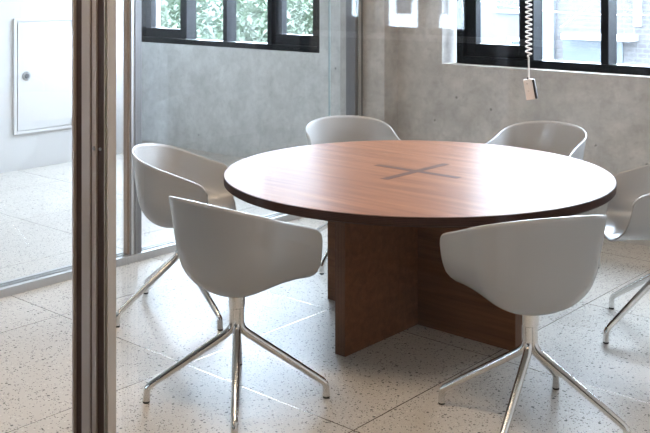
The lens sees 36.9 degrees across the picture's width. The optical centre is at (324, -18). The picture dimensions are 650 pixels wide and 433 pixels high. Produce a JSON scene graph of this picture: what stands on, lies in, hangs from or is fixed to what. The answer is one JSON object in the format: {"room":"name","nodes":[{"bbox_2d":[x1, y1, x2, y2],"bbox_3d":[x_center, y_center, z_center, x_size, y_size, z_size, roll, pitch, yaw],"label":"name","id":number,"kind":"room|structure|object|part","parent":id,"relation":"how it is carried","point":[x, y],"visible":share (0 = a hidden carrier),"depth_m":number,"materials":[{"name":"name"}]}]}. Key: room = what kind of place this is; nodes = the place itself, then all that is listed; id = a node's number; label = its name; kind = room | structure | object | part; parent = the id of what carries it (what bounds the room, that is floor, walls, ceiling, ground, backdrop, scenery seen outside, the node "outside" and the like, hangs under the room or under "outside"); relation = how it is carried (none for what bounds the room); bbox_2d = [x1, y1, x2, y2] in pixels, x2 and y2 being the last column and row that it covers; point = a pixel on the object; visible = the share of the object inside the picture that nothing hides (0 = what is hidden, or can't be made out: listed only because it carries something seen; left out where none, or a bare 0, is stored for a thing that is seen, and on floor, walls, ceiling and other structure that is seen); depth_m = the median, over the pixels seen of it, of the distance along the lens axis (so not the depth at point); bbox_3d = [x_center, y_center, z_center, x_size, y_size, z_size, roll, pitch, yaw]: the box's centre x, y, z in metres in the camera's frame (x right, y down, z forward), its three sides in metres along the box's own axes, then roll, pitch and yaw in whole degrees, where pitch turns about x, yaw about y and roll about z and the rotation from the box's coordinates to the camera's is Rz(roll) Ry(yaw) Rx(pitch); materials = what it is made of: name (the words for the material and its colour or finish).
{"room":"office","nodes":[
{"label":"office","id":0,"kind":"room"},
{"bbox_2d":[0,0,123,172],"bbox_3d":[-6.174,0.067,6.117,1.850,3.200,11.850,0,0,41],"label":"wall","id":1,"kind":"structure","parent":0,"point":[44,148],"depth_m":8.74,"materials":[{"name":"white paint"}]},
{"bbox_2d":[13,17,71,134],"bbox_3d":[-2.532,0.832,8.834,0.040,1.030,0.640,0,0,41],"label":"access panel","id":2,"kind":"object","parent":1,"relation":"attached to","point":[42,49],"visible":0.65,"depth_m":8.80,"materials":[{"name":"white metal"}]},
{"bbox_2d":[0,0,362,297],"bbox_3d":[-1.172,0.067,5.851,0.120,3.200,4.350,0,0,41],"label":"glass wall","id":3,"kind":"structure","parent":0,"point":[134,251],"depth_m":5.83,"materials":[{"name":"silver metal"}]},
{"bbox_3d":[-1.172,1.645,5.851,0.120,0.044,4.350,0,0,41],"label":"floor rail","id":4,"kind":"part","parent":3,"relation":"part of","materials":[{"name":"silver metal"}]},
{"bbox_2d":[340,0,397,135],"bbox_3d":[0.597,0.067,7.825,0.435,3.200,0.950,0,0,41],"label":"column","id":5,"kind":"structure","parent":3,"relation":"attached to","point":[380,17],"depth_m":7.40,"materials":[{"name":"concrete"}]},
{"bbox_2d":[142,0,339,157],"bbox_3d":[-1.107,0.067,9.753,4.670,3.200,0.300,0,0,41],"label":"wall","id":6,"kind":"structure","parent":0,"point":[238,102],"depth_m":9.33,"materials":[{"name":"concrete"}]},
{"bbox_2d":[142,0,319,52],"bbox_3d":[-0.960,-0.353,9.537,2.575,1.960,0.130,0,0,41],"label":"window","id":7,"kind":"structure","parent":6,"relation":"in","point":[278,39],"depth_m":9.46,"materials":[{"name":"black metal"}]},
{"bbox_3d":[-1.636,-0.353,10.150,0.636,1.850,0.070,0,0,41],"label":"sash","id":8,"kind":"part","parent":7,"relation":"part of","materials":[{"name":"black metal"}]},
{"bbox_3d":[-0.233,-0.353,8.919,0.551,1.850,0.070,0,0,41],"label":"sash","id":9,"kind":"part","parent":7,"relation":"part of","materials":[{"name":"black metal"}]},
{"bbox_2d":[0,141,649,432],"bbox_3d":[0.224,1.817,5.258,12.600,0.300,5.600,0,0,41],"label":"floor","id":10,"kind":"structure","parent":0,"point":[392,384],"depth_m":4.28,"materials":[{"name":"tile"}]},
{"bbox_2d":[72,0,115,432],"bbox_3d":[-0.580,0.067,2.440,0.152,3.200,0.026,0,0,41],"label":"post","id":11,"kind":"object","parent":10,"relation":"on","point":[93,21],"visible":1,"depth_m":2.42,"materials":[{"name":"silver metal"}]},
{"bbox_2d":[116,143,235,330],"bbox_3d":[-0.729,1.250,4.946,0.539,0.835,0.578,0,0,5],"label":"shell chair","id":12,"kind":"object","parent":10,"relation":"on","point":[161,171],"visible":0.69,"depth_m":4.82,"materials":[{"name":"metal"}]},
{"bbox_3d":[-0.875,1.476,4.827,0.271,0.366,0.271,0,0,5],"label":"leg","id":13,"kind":"part","parent":12,"relation":"part of","materials":[{"name":"metal"}]},
{"bbox_3d":[-0.850,1.476,5.089,0.032,0.366,0.372,0,0,-40],"label":"leg","id":14,"kind":"part","parent":12,"relation":"part of","materials":[{"name":"metal"}]},
{"bbox_3d":[-0.612,1.476,4.803,0.032,0.366,0.372,0,0,-40],"label":"leg","id":15,"kind":"part","parent":12,"relation":"part of","materials":[{"name":"metal"}]},
{"bbox_2d":[143,196,329,432],"bbox_3d":[-0.350,1.250,3.890,0.578,0.835,0.539,0,0,41],"label":"shell chair","id":16,"kind":"object","parent":10,"relation":"on","point":[235,255],"visible":1,"depth_m":3.72,"materials":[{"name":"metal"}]},
{"bbox_3d":[-0.538,1.476,3.876,0.372,0.366,0.032,0,0,-4],"label":"leg","id":17,"kind":"part","parent":16,"relation":"part of","materials":[{"name":"metal"}]},
{"bbox_3d":[-0.340,1.476,3.702,0.033,0.366,0.371,0,0,-4],"label":"leg","id":18,"kind":"part","parent":16,"relation":"part of","materials":[{"name":"metal"}]},
{"bbox_3d":[-0.364,1.476,4.074,0.033,0.366,0.371,0,0,-4],"label":"leg","id":19,"kind":"part","parent":16,"relation":"part of","materials":[{"name":"metal"}]},
{"bbox_3d":[-0.166,1.476,3.900,0.271,0.366,0.271,0,0,41],"label":"leg","id":20,"kind":"part","parent":16,"relation":"part of","materials":[{"name":"metal"}]},
{"bbox_2d":[305,115,399,274],"bbox_3d":[0.163,1.250,5.875,0.578,0.835,0.539,0,0,-15],"label":"shell chair","id":21,"kind":"object","parent":10,"relation":"on","point":[341,128],"visible":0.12,"depth_m":6.08,"materials":[{"name":"plastic"}]},
{"bbox_3d":[0.002,1.476,5.972,0.371,0.366,0.033,0,0,30],"label":"leg","id":22,"kind":"part","parent":21,"relation":"part of","materials":[{"name":"metal"}]},
{"bbox_3d":[0.069,1.476,5.717,0.032,0.366,0.372,0,0,30],"label":"leg","id":23,"kind":"part","parent":21,"relation":"part of","materials":[{"name":"metal"}]},
{"bbox_2d":[224,140,616,356],"bbox_3d":[0.450,1.297,4.788,1.886,0.741,1.886,0,0,41],"label":"round table","id":24,"kind":"object","parent":10,"relation":"on","point":[387,206],"visible":0.97,"depth_m":4.54,"materials":[{"name":"brown wood"}]},
{"bbox_3d":[0.230,1.318,4.981,0.525,0.698,0.060,0,0,41],"label":"leg panel","id":25,"kind":"part","parent":24,"relation":"part of","materials":[{"name":"brown wood"}]},
{"bbox_3d":[0.450,1.318,4.788,0.060,0.698,1.160,0,0,41],"label":"leg panel","id":26,"kind":"part","parent":24,"relation":"part of","materials":[{"name":"brown wood"}]},
{"bbox_3d":[0.675,1.318,4.590,0.540,0.698,0.060,0,0,41],"label":"leg panel","id":27,"kind":"part","parent":24,"relation":"part of","materials":[{"name":"brown wood"}]},
{"bbox_2d":[438,215,630,432],"bbox_3d":[0.775,1.250,3.683,0.578,0.835,0.539,0,0,-16],"label":"shell chair","id":28,"kind":"object","parent":10,"relation":"on","point":[532,268],"visible":1,"depth_m":3.51,"materials":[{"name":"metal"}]},
{"bbox_3d":[0.612,1.476,3.770,0.371,0.366,0.033,0,0,29],"label":"leg","id":29,"kind":"part","parent":28,"relation":"part of","materials":[{"name":"metal"}]},
{"bbox_3d":[0.686,1.476,3.518,0.032,0.366,0.372,0,0,29],"label":"leg","id":30,"kind":"part","parent":28,"relation":"part of","materials":[{"name":"metal"}]},
{"bbox_3d":[0.865,1.476,3.844,0.032,0.366,0.372,0,0,29],"label":"leg","id":31,"kind":"part","parent":28,"relation":"part of","materials":[{"name":"metal"}]},
{"bbox_3d":[0.939,1.476,3.591,0.371,0.366,0.033,0,0,29],"label":"leg","id":32,"kind":"part","parent":28,"relation":"part of","materials":[{"name":"metal"}]},
{"bbox_2d":[485,121,598,268],"bbox_3d":[1.230,1.250,5.662,0.578,0.835,0.539,0,0,41],"label":"shell chair","id":33,"kind":"object","parent":10,"relation":"on","point":[562,138],"visible":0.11,"depth_m":5.85,"materials":[{"name":"plastic"}]},
{"bbox_2d":[603,164,649,343],"bbox_3d":[1.607,1.250,4.641,0.551,0.835,0.601,0,0,19],"label":"shell chair","id":34,"kind":"object","parent":10,"relation":"on","point":[627,213],"visible":0.95,"depth_m":4.81,"materials":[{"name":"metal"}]},
{"bbox_3d":[1.454,1.476,4.576,0.371,0.366,0.033,0,0,-26],"label":"leg","id":35,"kind":"part","parent":34,"relation":"part of","materials":[{"name":"metal"}]},
{"bbox_3d":[1.541,1.476,4.825,0.032,0.366,0.372,0,0,-26],"label":"leg","id":36,"kind":"part","parent":34,"relation":"part of","materials":[{"name":"metal"}]},
{"bbox_2d":[398,0,649,246],"bbox_3d":[2.508,0.067,6.042,4.800,3.200,0.450,0,0,41],"label":"wall","id":37,"kind":"structure","parent":0,"point":[434,104],"depth_m":6.93,"materials":[{"name":"concrete"}]},
{"bbox_2d":[437,63,649,84],"bbox_3d":[1.931,0.623,6.245,2.935,0.050,0.004,0,0,41],"label":"trim","id":38,"kind":"structure","parent":37,"relation":"attached to","point":[444,67],"depth_m":6.60,"materials":[{"name":"concrete"}]},
{"bbox_2d":[457,0,649,75],"bbox_3d":[2.081,-0.368,6.336,2.830,1.930,0.130,0,0,41],"label":"window","id":39,"kind":"structure","parent":37,"relation":"in","point":[470,49],"depth_m":6.88,"materials":[{"name":"black metal"}]},
{"bbox_3d":[1.268,-0.368,7.070,0.526,1.820,0.070,0,0,41],"label":"sash","id":40,"kind":"part","parent":39,"relation":"part of","materials":[{"name":"black metal"}]},
{"bbox_3d":[-2.085,-1.683,2.628,12.600,0.300,12.600,0,0,41],"label":"ceiling","id":41,"kind":"structure","parent":0,"visible":0},
{"bbox_2d":[523,0,537,99],"bbox_3d":[1.097,-0.453,5.198,0.075,2.160,0.042,0,0,23],"label":"controller","id":42,"kind":"object","parent":41,"relation":"hanging from","point":[530,88],"visible":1,"depth_m":5.19,"materials":[{"name":"white plastic"}]},
{"bbox_3d":[1.088,-0.566,5.200,0.038,1.933,0.038,0,0,41],"label":"coiled cord","id":43,"kind":"part","parent":42,"relation":"part of","materials":[{"name":"white plastic"}]},
{"bbox_3d":[1.088,0.458,5.200,0.010,0.122,0.010,0,0,41],"label":"straight cord","id":44,"kind":"part","parent":42,"relation":"part of","materials":[{"name":"white plastic"}]},
{"label":"outside","id":45,"kind":"structure","parent":0,"visible":0},
{"bbox_2d":[481,1,649,15],"bbox_3d":[6.381,0.492,21.674,9.004,0.474,0.024,0,0,41],"label":"overhead cable","id":46,"kind":"object","parent":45,"point":[481,1],"visible":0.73,"depth_m":22.19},
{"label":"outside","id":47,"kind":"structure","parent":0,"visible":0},
{"bbox_3d":[25.854,5.217,21.881,130.000,0.300,53.000,0,0,41],"label":"ground","id":48,"kind":"structure","parent":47,"visible":0},
{"bbox_2d":[160,0,247,41],"bbox_3d":[-3.027,2.502,19.842,3.202,5.140,3.232,0,0,0],"label":"leafy tree","id":49,"kind":"object","parent":48,"relation":"on","point":[166,11],"visible":0.02,"depth_m":19.79,"materials":[{"name":"green plant"}]},
{"bbox_2d":[163,2,252,39],"bbox_3d":[-3.078,2.711,23.996,2.768,4.724,3.831,0,0,-4],"label":"leafy tree","id":50,"kind":"object","parent":48,"relation":"on","point":[209,2],"visible":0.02,"depth_m":23.49,"materials":[{"name":"green plant"}]},
{"bbox_2d":[160,0,312,41],"bbox_3d":[-4.656,2.363,33.359,16.264,5.499,1.552,0,0,41],"label":"leafy tree","id":51,"kind":"object","parent":48,"relation":"on","point":[169,1],"visible":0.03,"depth_m":30.95,"materials":[{"name":"green plant"}]},
{"bbox_2d":[168,0,312,42],"bbox_3d":[-1.463,2.432,15.118,3.398,5.281,3.668,0,0,41],"label":"leafy tree","id":52,"kind":"object","parent":48,"relation":"on","point":[218,32],"visible":0.09,"depth_m":14.90,"materials":[{"name":"green plant"}]},
{"bbox_2d":[262,0,312,38],"bbox_3d":[-0.516,2.456,26.094,2.871,5.232,3.416,0,0,-26],"label":"leafy tree","id":53,"kind":"object","parent":48,"relation":"on","point":[308,6],"visible":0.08,"depth_m":25.54,"materials":[{"name":"green plant"}]},
{"bbox_2d":[481,0,649,64],"bbox_3d":[9.251,2.317,25.476,14.700,5.500,7.500,0,0,41],"label":"brick building","id":54,"kind":"structure","parent":48,"relation":"on","point":[579,39],"depth_m":23.83,"materials":[{"name":"white brick"}]},
{"bbox_3d":[4.927,0.342,26.157,0.720,0.750,0.020,0,0,41],"label":"pane","id":55,"kind":"part","parent":54,"relation":"part of","materials":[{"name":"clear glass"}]},
{"bbox_3d":[5.265,1.817,25.860,0.720,0.500,0.020,0,0,41],"label":"pane","id":56,"kind":"part","parent":54,"relation":"part of","materials":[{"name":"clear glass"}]}
]}

